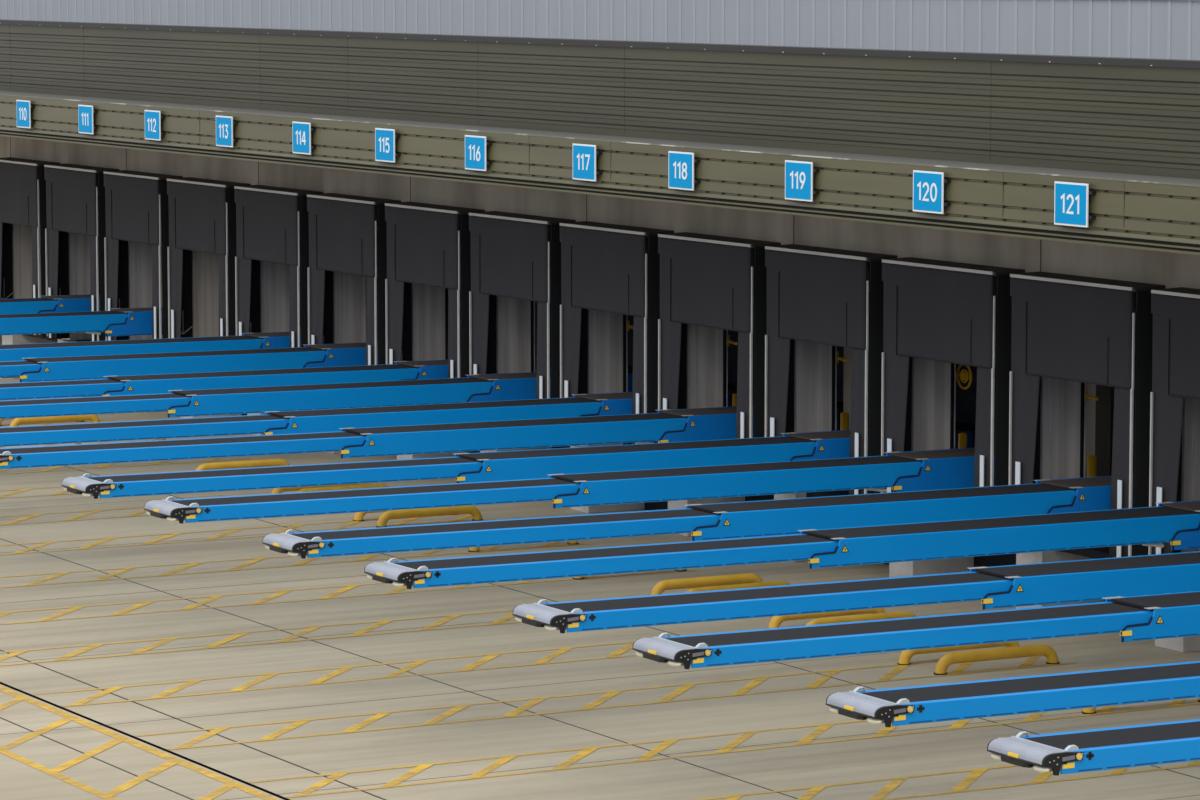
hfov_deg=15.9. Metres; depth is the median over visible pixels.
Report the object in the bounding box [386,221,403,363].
curtain
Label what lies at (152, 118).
sign
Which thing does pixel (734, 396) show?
bollard
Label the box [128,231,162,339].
door
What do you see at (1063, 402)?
door
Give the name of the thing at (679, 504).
trim
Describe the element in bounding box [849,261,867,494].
curtain
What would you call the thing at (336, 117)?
trim
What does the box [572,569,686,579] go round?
guide
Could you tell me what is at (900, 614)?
guide
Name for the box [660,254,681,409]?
curtain
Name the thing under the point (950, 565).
concrete block
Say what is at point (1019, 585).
conveyor
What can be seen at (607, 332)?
door
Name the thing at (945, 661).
guide
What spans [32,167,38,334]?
curtain
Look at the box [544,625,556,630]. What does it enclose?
lamp
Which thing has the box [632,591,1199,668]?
conveyor
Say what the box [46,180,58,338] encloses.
curtain
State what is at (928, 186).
sign
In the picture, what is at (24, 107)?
sign
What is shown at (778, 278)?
curtain
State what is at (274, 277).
door
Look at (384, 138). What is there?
sign
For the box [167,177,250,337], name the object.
shelter
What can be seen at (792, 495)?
trim
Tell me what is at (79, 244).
door
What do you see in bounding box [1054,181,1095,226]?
sign
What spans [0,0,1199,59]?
wall
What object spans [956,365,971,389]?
lamp
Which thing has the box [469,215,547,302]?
curtain
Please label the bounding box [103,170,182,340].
shelter
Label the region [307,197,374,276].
curtain
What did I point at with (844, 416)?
bollard
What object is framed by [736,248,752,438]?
curtain
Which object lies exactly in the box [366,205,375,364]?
curtain
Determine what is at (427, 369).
conveyor
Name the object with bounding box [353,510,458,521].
guide
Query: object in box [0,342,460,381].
conveyor
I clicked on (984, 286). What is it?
curtain
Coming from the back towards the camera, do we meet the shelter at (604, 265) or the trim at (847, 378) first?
the shelter at (604, 265)
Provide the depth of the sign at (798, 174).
66.65 m
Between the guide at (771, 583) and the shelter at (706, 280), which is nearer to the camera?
the guide at (771, 583)
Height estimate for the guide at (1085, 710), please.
0.308 m
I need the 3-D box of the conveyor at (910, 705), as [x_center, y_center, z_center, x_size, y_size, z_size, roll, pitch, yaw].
[9.616,3.355,49.578,15.928,1.199,1.144,-3,7,-29]
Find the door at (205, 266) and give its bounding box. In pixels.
[192,251,218,336]
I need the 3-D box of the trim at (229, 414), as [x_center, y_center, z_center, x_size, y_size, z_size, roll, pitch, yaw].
[-8.691,-0.195,95.886,1.200,1.200,0.710,-3,7,-29]
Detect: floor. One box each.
[0,377,1199,799]
[24,298,1133,558]
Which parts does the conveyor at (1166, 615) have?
handle, handle, plate, edge trim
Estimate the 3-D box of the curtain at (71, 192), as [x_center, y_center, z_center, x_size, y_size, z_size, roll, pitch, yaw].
[-12.328,-4.625,99.967,0.037,1.461,3.176,-3,7,-28]
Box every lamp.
[82,492,90,496]
[167,517,176,521]
[288,551,297,556]
[392,581,403,586]
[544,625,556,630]
[627,320,633,330]
[635,651,642,657]
[667,660,680,666]
[727,335,737,345]
[829,707,837,713]
[836,351,847,362]
[866,717,881,724]
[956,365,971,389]
[990,753,1000,760]
[1033,765,1049,772]
[1085,389,1098,401]
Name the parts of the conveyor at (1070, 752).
handle, handle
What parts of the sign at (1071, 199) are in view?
mounting rail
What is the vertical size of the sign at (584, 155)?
0.610 m
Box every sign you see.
[16,100,34,127]
[78,105,97,133]
[145,110,165,140]
[216,115,237,146]
[292,121,315,154]
[375,128,400,162]
[465,135,491,170]
[573,143,602,180]
[668,151,700,190]
[785,160,819,201]
[913,170,950,213]
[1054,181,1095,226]
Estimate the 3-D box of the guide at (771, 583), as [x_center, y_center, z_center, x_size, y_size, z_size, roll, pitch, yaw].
[2.206,3.085,68.414,2.147,0.308,0.200,-3,7,-29]
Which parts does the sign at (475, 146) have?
mounting rail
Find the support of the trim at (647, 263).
on the floor at (1100, 552)
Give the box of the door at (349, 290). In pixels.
[333,271,365,343]
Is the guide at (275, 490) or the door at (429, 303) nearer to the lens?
the guide at (275, 490)
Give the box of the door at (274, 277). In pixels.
[260,261,289,332]
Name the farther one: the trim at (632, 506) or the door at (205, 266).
the door at (205, 266)
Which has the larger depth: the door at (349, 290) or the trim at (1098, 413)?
the door at (349, 290)
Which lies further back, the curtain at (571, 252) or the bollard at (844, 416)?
the curtain at (571, 252)
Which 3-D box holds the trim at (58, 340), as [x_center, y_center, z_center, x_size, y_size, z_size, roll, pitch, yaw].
[-12.222,-0.850,102.264,1.200,1.200,0.710,-3,7,-29]
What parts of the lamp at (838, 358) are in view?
arm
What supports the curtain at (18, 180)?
hanging from the shelter at (19, 177)
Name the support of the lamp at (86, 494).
attached to the conveyor at (538, 463)
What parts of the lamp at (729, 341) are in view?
arm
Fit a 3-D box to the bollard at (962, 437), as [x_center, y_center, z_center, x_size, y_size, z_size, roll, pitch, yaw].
[5.983,1.149,70.907,0.150,1.230,0.150,-3,7,-29]
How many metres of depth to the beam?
76.33 m
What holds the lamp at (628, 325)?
attached to the door at (607, 332)
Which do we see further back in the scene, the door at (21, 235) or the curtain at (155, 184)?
the door at (21, 235)
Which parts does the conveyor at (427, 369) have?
edge trim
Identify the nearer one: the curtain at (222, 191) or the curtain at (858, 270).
the curtain at (858, 270)
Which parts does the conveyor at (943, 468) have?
handle, edge trim, edge trim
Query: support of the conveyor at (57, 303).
on the floor at (1100, 552)
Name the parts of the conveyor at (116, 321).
edge trim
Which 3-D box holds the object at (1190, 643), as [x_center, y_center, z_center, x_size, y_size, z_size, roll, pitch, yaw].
[8.966,3.080,63.994,1.200,1.200,0.710,-3,7,-29]
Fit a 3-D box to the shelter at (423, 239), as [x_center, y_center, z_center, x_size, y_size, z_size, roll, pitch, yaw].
[-3.263,-1.736,84.258,0.600,4.141,3.256,-3,7,-29]
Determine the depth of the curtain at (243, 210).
91.57 m
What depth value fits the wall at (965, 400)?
87.71 m
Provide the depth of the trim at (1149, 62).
72.29 m
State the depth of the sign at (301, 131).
82.58 m
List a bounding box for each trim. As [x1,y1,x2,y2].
[0,19,1199,67]
[0,91,1199,184]
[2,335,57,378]
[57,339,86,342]
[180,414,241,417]
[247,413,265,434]
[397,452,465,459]
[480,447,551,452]
[570,443,643,512]
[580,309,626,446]
[647,263,647,390]
[668,496,744,536]
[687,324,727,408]
[774,493,807,561]
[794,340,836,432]
[843,347,851,429]
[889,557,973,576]
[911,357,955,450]
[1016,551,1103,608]
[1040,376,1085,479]
[1085,383,1110,476]
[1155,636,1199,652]
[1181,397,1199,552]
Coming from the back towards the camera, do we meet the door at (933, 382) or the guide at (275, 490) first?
the guide at (275, 490)
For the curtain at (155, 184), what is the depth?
95.70 m
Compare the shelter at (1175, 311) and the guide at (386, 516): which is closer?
the shelter at (1175, 311)
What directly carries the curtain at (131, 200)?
hanging from the shelter at (135, 211)
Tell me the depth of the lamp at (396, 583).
55.31 m
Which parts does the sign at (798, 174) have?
mounting rail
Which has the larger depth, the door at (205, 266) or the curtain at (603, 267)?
the door at (205, 266)
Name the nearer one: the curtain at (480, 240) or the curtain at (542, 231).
the curtain at (542, 231)
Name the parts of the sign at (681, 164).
mounting rail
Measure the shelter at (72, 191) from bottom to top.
4.141 m
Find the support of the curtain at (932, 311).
hanging from the shelter at (936, 310)
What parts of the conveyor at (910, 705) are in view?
handle, handle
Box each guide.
[0,418,84,425]
[10,414,99,426]
[195,459,289,470]
[271,483,368,493]
[297,483,388,491]
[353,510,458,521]
[376,505,482,526]
[468,540,578,551]
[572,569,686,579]
[651,573,762,594]
[686,581,789,592]
[768,608,884,628]
[805,611,916,625]
[897,641,1019,664]
[934,644,1059,674]
[1082,697,1199,713]
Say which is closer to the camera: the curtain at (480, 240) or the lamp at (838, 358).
the lamp at (838, 358)
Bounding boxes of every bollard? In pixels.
[732,393,736,405]
[840,412,848,429]
[958,433,966,447]
[1087,455,1096,476]
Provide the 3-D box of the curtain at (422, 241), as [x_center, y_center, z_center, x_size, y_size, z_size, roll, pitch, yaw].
[-3.500,-2.988,84.021,0.037,1.461,3.176,-3,7,-28]
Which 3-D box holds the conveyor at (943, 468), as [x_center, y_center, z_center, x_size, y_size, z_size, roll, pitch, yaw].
[0.547,1.673,65.960,15.928,1.199,1.144,-3,7,-29]
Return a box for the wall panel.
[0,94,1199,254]
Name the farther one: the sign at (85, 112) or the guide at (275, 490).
the sign at (85, 112)
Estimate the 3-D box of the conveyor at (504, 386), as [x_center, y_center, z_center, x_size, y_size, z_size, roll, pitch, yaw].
[-6.550,0.356,78.778,15.928,1.199,1.144,-3,7,-29]
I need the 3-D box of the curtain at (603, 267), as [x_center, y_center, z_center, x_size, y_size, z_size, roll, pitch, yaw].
[0.031,-2.333,77.642,0.037,1.461,3.176,-3,7,-28]
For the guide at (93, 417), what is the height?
0.308 m
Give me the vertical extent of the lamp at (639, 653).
0.080 m
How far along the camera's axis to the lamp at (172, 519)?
61.76 m
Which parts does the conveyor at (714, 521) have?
handle, edge trim, edge trim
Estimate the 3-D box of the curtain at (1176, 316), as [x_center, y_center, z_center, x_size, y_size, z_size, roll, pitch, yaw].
[8.859,-0.695,61.697,0.037,1.461,3.176,-3,7,-28]
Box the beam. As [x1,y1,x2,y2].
[0,136,1199,312]
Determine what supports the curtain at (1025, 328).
hanging from the shelter at (1083, 329)
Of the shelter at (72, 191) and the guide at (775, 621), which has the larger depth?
the shelter at (72, 191)
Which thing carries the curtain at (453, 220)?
hanging from the shelter at (423, 239)
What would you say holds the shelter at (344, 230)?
attached to the beam
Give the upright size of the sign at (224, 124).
0.610 m
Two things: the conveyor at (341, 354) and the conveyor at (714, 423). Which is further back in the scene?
the conveyor at (341, 354)
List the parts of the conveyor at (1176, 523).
handle, edge trim, edge trim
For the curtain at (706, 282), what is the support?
hanging from the shelter at (706, 280)
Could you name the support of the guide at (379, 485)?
on the floor at (143, 656)
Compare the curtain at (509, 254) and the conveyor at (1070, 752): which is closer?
the conveyor at (1070, 752)
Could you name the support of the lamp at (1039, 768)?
attached to the conveyor at (1070, 752)
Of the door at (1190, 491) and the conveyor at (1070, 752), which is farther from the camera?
the door at (1190, 491)
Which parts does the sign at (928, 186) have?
mounting rail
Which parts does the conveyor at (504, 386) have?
edge trim, edge trim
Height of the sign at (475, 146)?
0.610 m
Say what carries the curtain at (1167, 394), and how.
hanging from the shelter at (1175, 311)
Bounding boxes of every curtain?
[0,162,37,227]
[0,222,2,298]
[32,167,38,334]
[44,167,96,235]
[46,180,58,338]
[90,173,96,340]
[104,174,158,245]
[105,187,118,340]
[152,181,159,338]
[167,181,225,255]
[168,195,182,337]
[219,188,226,335]
[234,189,297,265]
[236,203,251,335]
[289,196,298,347]
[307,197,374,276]
[309,212,324,343]
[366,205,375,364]
[385,206,457,289]
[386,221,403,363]
[448,215,458,377]
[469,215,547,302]
[470,231,489,373]
[536,225,548,398]
[560,226,644,316]
[561,242,581,397]
[632,236,646,443]
[658,237,750,332]
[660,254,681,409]
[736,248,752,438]
[765,249,866,349]
[767,267,790,436]
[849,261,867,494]
[882,263,992,368]
[883,282,909,492]
[974,276,994,486]
[1010,277,1131,388]
[1011,297,1039,484]
[1109,292,1133,556]
[1151,293,1199,399]
[1151,314,1183,554]
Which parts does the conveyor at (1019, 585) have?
handle, handle, edge trim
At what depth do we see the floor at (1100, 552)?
78.26 m
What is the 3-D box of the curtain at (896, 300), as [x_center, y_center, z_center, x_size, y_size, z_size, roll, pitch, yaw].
[4.773,-0.186,69.264,0.034,4.021,0.778,-3,7,-27]
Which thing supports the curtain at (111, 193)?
hanging from the shelter at (135, 211)
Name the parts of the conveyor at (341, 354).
edge trim, edge trim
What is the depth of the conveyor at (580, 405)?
74.52 m
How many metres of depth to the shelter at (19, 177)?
102.65 m
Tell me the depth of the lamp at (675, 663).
49.07 m
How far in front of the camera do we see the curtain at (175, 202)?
94.80 m
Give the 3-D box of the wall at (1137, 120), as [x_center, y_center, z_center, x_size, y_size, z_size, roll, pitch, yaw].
[-8.604,-7.035,90.589,0.258,1.650,154.000,-3,7,-29]
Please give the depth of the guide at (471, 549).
74.31 m
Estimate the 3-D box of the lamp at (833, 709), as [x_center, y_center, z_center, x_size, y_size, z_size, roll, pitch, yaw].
[2.540,3.325,46.105,0.120,0.080,0.250,-3,7,-29]
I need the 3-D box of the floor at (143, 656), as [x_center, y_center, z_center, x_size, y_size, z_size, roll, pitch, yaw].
[-29.777,3.031,71.775,61.600,0.308,168.279,-3,7,-29]
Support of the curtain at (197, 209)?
hanging from the shelter at (201, 217)
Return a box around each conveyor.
[0,294,99,314]
[0,305,228,336]
[0,330,377,360]
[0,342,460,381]
[0,357,550,399]
[0,371,632,418]
[0,390,736,446]
[0,405,838,468]
[61,429,971,498]
[144,446,994,523]
[262,476,1132,558]
[364,500,1199,588]
[512,551,1199,632]
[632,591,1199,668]
[826,661,1199,726]
[987,719,1199,775]
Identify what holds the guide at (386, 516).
on the floor at (143, 656)
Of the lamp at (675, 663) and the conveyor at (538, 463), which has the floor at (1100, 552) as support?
the conveyor at (538, 463)
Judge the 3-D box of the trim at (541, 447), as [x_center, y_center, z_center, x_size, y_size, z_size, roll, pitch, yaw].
[-1.628,1.115,83.129,1.200,1.200,0.710,-3,7,-29]
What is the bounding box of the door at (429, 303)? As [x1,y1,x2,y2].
[412,283,448,360]
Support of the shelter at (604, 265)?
attached to the beam
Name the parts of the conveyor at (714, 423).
handle, edge trim, edge trim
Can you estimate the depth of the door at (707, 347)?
76.38 m
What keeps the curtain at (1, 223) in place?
hanging from the shelter at (19, 177)
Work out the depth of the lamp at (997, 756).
43.35 m
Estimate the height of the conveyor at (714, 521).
1.199 m
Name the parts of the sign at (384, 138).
mounting rail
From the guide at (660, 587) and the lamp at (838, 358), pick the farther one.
the lamp at (838, 358)
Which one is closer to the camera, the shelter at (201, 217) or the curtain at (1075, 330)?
the curtain at (1075, 330)
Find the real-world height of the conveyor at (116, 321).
1.199 m
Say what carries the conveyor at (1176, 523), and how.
on the floor at (1100, 552)
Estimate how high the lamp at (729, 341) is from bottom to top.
0.240 m
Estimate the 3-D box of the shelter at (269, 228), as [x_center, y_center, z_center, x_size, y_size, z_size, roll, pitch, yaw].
[-6.794,-2.390,90.636,0.600,4.141,3.256,-3,7,-29]
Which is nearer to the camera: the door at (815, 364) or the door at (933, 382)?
the door at (933, 382)
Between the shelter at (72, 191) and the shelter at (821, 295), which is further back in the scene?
the shelter at (72, 191)
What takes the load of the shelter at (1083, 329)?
attached to the beam
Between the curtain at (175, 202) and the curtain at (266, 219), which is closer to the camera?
the curtain at (266, 219)
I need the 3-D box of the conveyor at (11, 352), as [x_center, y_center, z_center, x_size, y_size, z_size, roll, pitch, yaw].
[-11.574,-0.576,87.853,15.928,1.199,1.144,-3,7,-29]
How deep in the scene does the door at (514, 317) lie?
82.74 m
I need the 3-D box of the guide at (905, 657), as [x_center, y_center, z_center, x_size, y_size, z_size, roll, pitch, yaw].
[5.273,3.654,62.875,2.147,0.308,0.200,-3,7,-29]
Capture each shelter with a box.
[0,157,59,337]
[44,163,119,340]
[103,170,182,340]
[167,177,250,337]
[234,185,322,347]
[307,193,400,364]
[385,202,484,377]
[469,211,575,398]
[559,221,673,443]
[658,232,780,442]
[765,244,896,494]
[881,257,1024,492]
[1009,271,1165,556]
[1148,287,1199,554]
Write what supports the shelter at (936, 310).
attached to the beam
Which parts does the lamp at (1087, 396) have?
arm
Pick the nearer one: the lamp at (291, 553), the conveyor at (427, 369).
the lamp at (291, 553)
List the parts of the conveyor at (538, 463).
handle, edge trim, edge trim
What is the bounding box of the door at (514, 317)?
[496,296,534,373]
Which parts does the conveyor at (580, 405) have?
edge trim, edge trim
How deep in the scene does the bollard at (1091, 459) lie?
67.61 m
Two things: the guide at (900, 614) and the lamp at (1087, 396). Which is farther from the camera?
the lamp at (1087, 396)
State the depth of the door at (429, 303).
85.93 m
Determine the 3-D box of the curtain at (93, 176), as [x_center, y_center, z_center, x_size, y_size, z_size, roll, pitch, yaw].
[-11.670,-3.236,98.970,0.033,4.021,0.558,-3,7,-27]
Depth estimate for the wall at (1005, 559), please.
70.29 m
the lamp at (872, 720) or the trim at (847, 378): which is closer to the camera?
the lamp at (872, 720)
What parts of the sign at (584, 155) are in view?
mounting rail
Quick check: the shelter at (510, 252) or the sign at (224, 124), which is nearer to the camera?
the shelter at (510, 252)
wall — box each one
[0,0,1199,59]
[0,24,1199,178]
[161,227,1134,450]
[242,414,1104,601]
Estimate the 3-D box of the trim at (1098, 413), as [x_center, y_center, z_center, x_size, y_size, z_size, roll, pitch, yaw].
[8.012,-0.551,69.009,0.300,5.000,0.280,-3,7,-29]
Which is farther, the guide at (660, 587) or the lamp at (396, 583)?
the guide at (660, 587)

